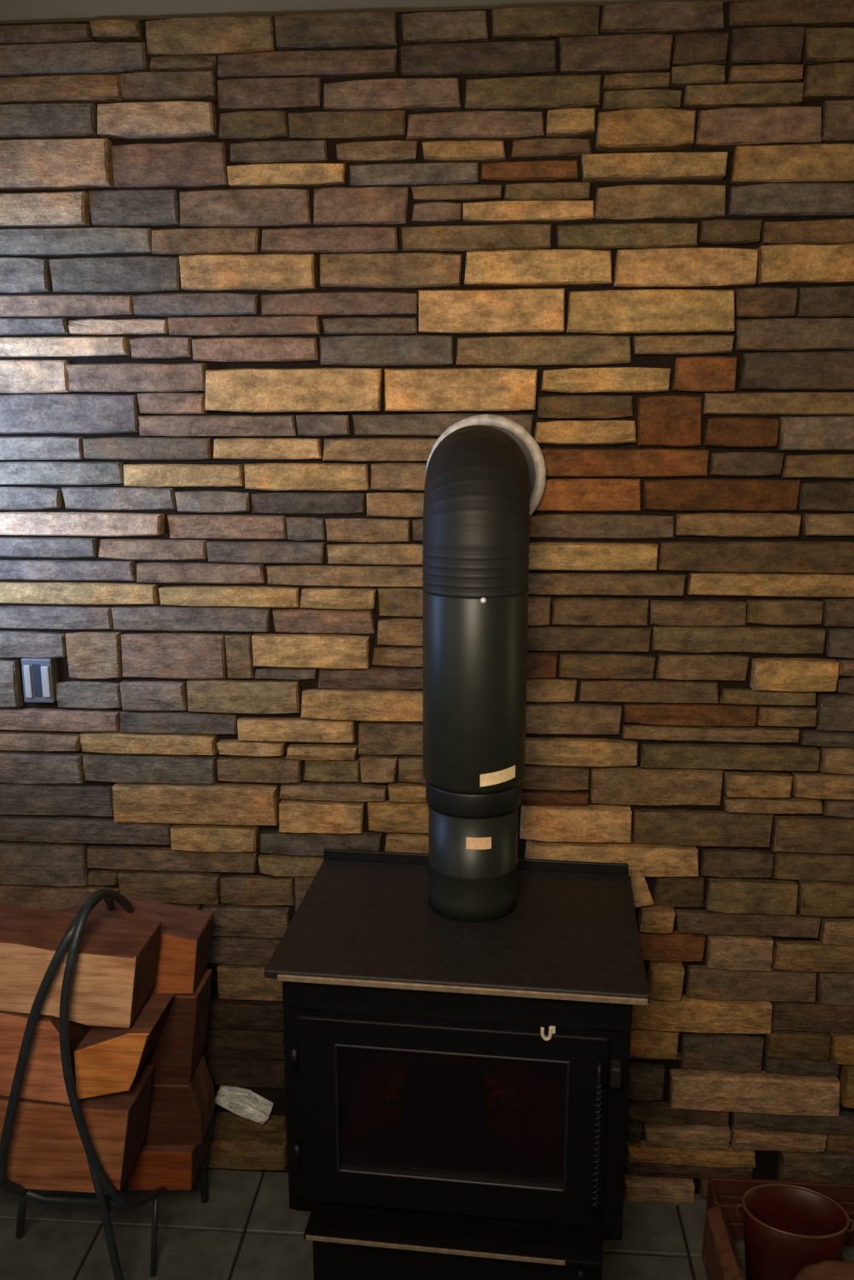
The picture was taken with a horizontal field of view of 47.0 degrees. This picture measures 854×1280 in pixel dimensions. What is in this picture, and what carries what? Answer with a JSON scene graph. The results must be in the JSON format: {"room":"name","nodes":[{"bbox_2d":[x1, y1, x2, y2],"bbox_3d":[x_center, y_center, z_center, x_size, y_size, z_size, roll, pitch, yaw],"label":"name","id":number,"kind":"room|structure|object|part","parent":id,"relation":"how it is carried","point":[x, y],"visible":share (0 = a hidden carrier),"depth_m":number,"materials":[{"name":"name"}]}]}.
{"room":"living room","nodes":[
{"label":"living room","id":0,"kind":"room"},
{"bbox_2d":[0,0,763,23],"bbox_3d":[0.330,-0.807,-0.466,4.500,0.144,5.050,1,11,4],"label":"ceiling","id":1,"kind":"structure","parent":0,"point":[11,11],"depth_m":1.86,"materials":[{"name":"paint"}]},
{"bbox_2d":[0,0,853,1204],"bbox_3d":[-0.051,-0.032,2.177,3.400,2.800,0.235,1,11,4],"label":"wall","id":2,"kind":"structure","parent":0,"point":[254,270],"depth_m":2.03,"materials":[{"name":"brown stone"}]},
{"bbox_2d":[21,657,58,703],"bbox_3d":[-0.859,0.088,2.178,0.068,0.100,0.037,1,11,4],"label":"light switch","id":3,"kind":"object","parent":2,"relation":"attached to","point":[39,675],"visible":0.91,"depth_m":2.16,"materials":[{"name":"grey plastic"}]},
{"bbox_2d":[40,666,51,697],"bbox_3d":[-0.840,0.092,2.163,0.016,0.070,0.009,1,11,4],"label":"switch","id":4,"kind":"object","parent":3,"relation":"attached to","point":[45,671],"depth_m":2.16,"materials":[{"name":"white plastic"}]},
{"bbox_2d":[0,1169,853,1279],"bbox_3d":[0.324,1.826,-0.030,4.500,0.081,4.872,1,11,4],"label":"floor","id":5,"kind":"structure","parent":0,"point":[247,1229],"depth_m":2.20,"materials":[{"name":"tile"}]},
{"bbox_2d":[0,888,214,1279],"bbox_3d":[-0.715,0.907,2.065,0.421,0.904,0.405,1,11,4],"label":"rack","id":6,"kind":"object","parent":5,"relation":"on","point":[71,939],"visible":0.77,"depth_m":1.89,"materials":[{"name":"black metal"}]},
{"bbox_3d":[-0.866,1.226,2.096,0.017,0.266,0.207,-7,13,-30],"label":"leg","id":7,"kind":"part","parent":6,"relation":"part of","materials":[{"name":"black metal"}]},
{"bbox_2d":[0,1064,154,1193],"bbox_3d":[-0.827,0.981,2.026,0.499,0.221,0.155,1,11,4],"label":"log","id":8,"kind":"object","parent":6,"relation":"in","point":[47,1151],"visible":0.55,"depth_m":1.95,"materials":[{"name":"brown wood"}]},
{"bbox_2d":[0,1010,92,1104],"bbox_3d":[-0.901,0.791,1.986,0.432,0.208,0.150,1,11,4],"label":"log","id":9,"kind":"object","parent":8,"relation":"on","point":[43,1079],"visible":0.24,"depth_m":1.91,"materials":[{"name":"brown wood"}]},
{"bbox_2d":[74,993,174,1099],"bbox_3d":[-0.603,0.810,1.968,0.154,0.152,0.150,1,11,4],"label":"log","id":10,"kind":"object","parent":8,"relation":"on","point":[108,1060],"visible":0.91,"depth_m":1.90,"materials":[{"name":"brown wood"}]},
{"bbox_2d":[0,905,161,1028],"bbox_3d":[-0.829,0.634,1.949,0.576,0.186,0.150,1,11,4],"label":"log","id":11,"kind":"object","parent":10,"relation":"on","point":[114,974],"visible":0.91,"depth_m":1.88,"materials":[{"name":"brown wood"}]},
{"bbox_3d":[-0.632,1.174,1.944,0.063,0.419,0.027,-2,11,-10],"label":"leg","id":12,"kind":"part","parent":6,"relation":"part of","materials":[{"name":"black metal"}]},
{"bbox_3d":[-0.581,1.266,2.091,0.012,0.182,0.038,4,12,21],"label":"leg","id":13,"kind":"part","parent":6,"relation":"part of","materials":[{"name":"black metal"}]},
{"bbox_2d":[128,1124,209,1190],"bbox_3d":[-0.577,1.144,2.199,0.148,0.102,0.135,1,11,4],"label":"log","id":14,"kind":"object","parent":6,"relation":"in","point":[172,1166],"visible":0.58,"depth_m":2.13,"materials":[{"name":"brown wood"}]},
{"bbox_2d":[142,1055,215,1145],"bbox_3d":[-0.686,1.018,2.192,0.399,0.156,0.115,1,11,4],"label":"log","id":15,"kind":"object","parent":6,"relation":"in","point":[179,1113],"visible":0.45,"depth_m":2.13,"materials":[{"name":"brown wood"}]},
{"bbox_2d":[145,968,212,1082],"bbox_3d":[-0.682,0.836,2.150,0.408,0.212,0.125,1,11,4],"label":"log","id":16,"kind":"object","parent":15,"relation":"on","point":[176,1054],"visible":0.34,"depth_m":2.09,"materials":[{"name":"brown wood"}]},
{"bbox_2d":[58,895,213,994],"bbox_3d":[-0.668,0.648,2.114,0.395,0.168,0.130,1,11,4],"label":"log","id":17,"kind":"object","parent":16,"relation":"on","point":[185,937],"visible":0.38,"depth_m":2.06,"materials":[{"name":"brown wood"}]},
{"bbox_3d":[-0.513,1.208,2.286,0.041,0.218,0.018,-4,12,-19],"label":"leg","id":18,"kind":"part","parent":6,"relation":"part of","materials":[{"name":"black metal"}]},
{"bbox_2d":[264,848,650,1279],"bbox_3d":[0.066,0.945,1.917,0.650,0.882,0.539,1,11,7],"label":"wood stove","id":19,"kind":"object","parent":5,"relation":"on","point":[457,1092],"visible":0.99,"depth_m":1.71,"materials":[{"name":"black metal"}]},
{"bbox_3d":[0.041,0.823,1.697,0.403,0.252,0.016,1,11,7],"label":"glass trim","id":20,"kind":"part","parent":19,"relation":"part of","materials":[{"name":"metal"}]},
{"bbox_3d":[0.042,0.822,1.704,0.404,0.253,0.004,1,11,7],"label":"door glass","id":21,"kind":"part","parent":19,"relation":"part of","materials":[{"name":"black glass"}]},
{"bbox_3d":[0.041,0.832,1.705,0.530,0.366,0.022,1,11,7],"label":"door","id":22,"kind":"part","parent":19,"relation":"part of","materials":[{"name":"black metal"}]},
{"bbox_3d":[0.070,0.536,1.867,0.650,0.017,0.460,1,11,7],"label":"plate","id":23,"kind":"part","parent":19,"relation":"part of","materials":[{"name":"black metal"}]},
{"bbox_2d":[422,413,546,922],"bbox_3d":[0.109,0.036,1.923,0.243,0.941,0.378,1,11,4],"label":"pipe","id":24,"kind":"object","parent":19,"relation":"on","point":[485,474],"visible":1,"depth_m":1.77,"materials":[{"name":"black metal"}]},
{"bbox_3d":[0.285,0.834,1.653,0.008,0.282,0.035,1,11,7],"label":"handle","id":25,"kind":"part","parent":19,"relation":"part of","materials":[{"name":"black metal"}]},
{"bbox_2d":[701,1204,745,1279],"bbox_3d":[0.620,1.301,2.046,0.052,0.130,0.180,1,11,4],"label":"log","id":26,"kind":"object","parent":5,"relation":"on","point":[720,1256],"visible":1,"depth_m":2.04,"materials":[{"name":"brown wood"}]},
{"bbox_2d":[706,1176,853,1245],"bbox_3d":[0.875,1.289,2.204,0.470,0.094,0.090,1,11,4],"label":"wooden crate","id":27,"kind":"object","parent":5,"relation":"on","point":[726,1193],"visible":0.41,"depth_m":2.23,"materials":[{"name":"red wood"}]},
{"bbox_2d":[735,1183,853,1279],"bbox_3d":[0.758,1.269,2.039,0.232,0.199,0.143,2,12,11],"label":"pail","id":28,"kind":"object","parent":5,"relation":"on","point":[788,1229],"visible":0.96,"depth_m":2.03,"materials":[{"name":"red metal"}]},
{"bbox_2d":[793,1260,853,1279],"bbox_3d":[0.839,1.311,1.897,0.249,0.168,0.115,1,11,4],"label":"log","id":29,"kind":"object","parent":5,"relation":"on","point":[828,1270],"visible":1,"depth_m":1.92,"materials":[{"name":"brown wood"}]}
]}

